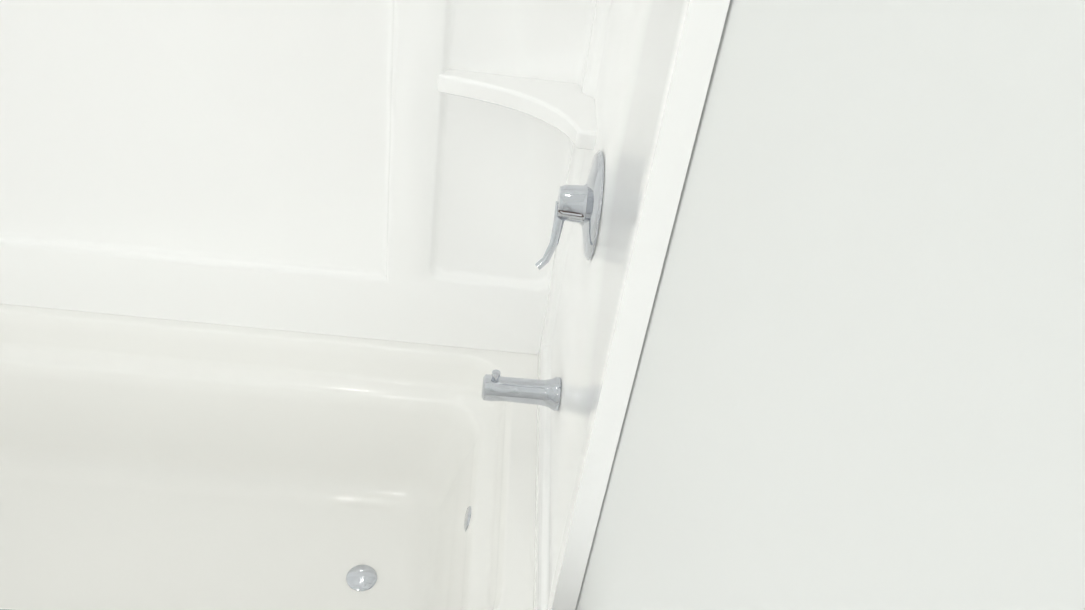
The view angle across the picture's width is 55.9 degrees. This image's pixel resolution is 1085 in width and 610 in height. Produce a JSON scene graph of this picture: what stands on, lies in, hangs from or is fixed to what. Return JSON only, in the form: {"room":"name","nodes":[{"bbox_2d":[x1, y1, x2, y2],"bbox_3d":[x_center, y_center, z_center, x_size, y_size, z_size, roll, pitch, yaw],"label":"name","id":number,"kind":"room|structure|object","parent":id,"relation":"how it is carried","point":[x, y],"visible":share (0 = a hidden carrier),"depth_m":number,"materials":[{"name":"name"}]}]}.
{"room":"bathroom","nodes":[
{"label":"bathroom","id":0,"kind":"room"},
{"bbox_2d":[575,0,1084,609],"bbox_3d":[0.175,0.396,0.501,0.100,2.723,3.237,6,41,-4],"label":"wall","id":1,"kind":"structure","parent":0,"point":[859,380],"depth_m":0.51,"materials":[{"name":"white paint"}]},
{"bbox_3d":[-0.802,1.376,1.360,1.724,0.100,3.237,6,41,-4],"label":"floor","id":2,"kind":"structure","parent":0,"visible":0},
{"bbox_2d":[0,304,537,609],"bbox_3d":[-0.759,0.449,2.021,1.516,0.443,0.816,6,41,-4],"label":"bathtub","id":3,"kind":"object","parent":2,"relation":"on","point":[146,463],"visible":0.88,"depth_m":2.18,"materials":[{"name":"white ceramic"}]},
{"bbox_3d":[-0.617,-0.708,1.630,1.524,2.723,0.100,6,41,-4],"label":"wall","id":4,"kind":"structure","parent":0,"visible":0},
{"bbox_2d":[0,0,729,609],"bbox_3d":[-0.645,-0.262,1.408,1.518,1.445,0.813,6,41,-4],"label":"tub surround","id":5,"kind":"object","parent":4,"relation":"attached to","point":[398,170],"visible":1,"depth_m":1.86,"materials":[{"name":"white plastic"}]},
{"bbox_2d":[481,370,561,410],"bbox_3d":[-0.039,0.153,1.869,0.142,0.072,0.062,6,41,-4],"label":"tub spout","id":6,"kind":"object","parent":5,"relation":"attached to","point":[496,386],"visible":1,"depth_m":1.85,"materials":[{"name":"silver metal"}]},
{"bbox_2d":[535,151,603,269],"bbox_3d":[0.040,-0.158,1.599,0.084,0.177,0.172,6,41,-4],"label":"shower valve","id":7,"kind":"object","parent":5,"relation":"attached to","point":[581,205],"visible":1,"depth_m":1.57,"materials":[{"name":"silver metal"}]}
]}

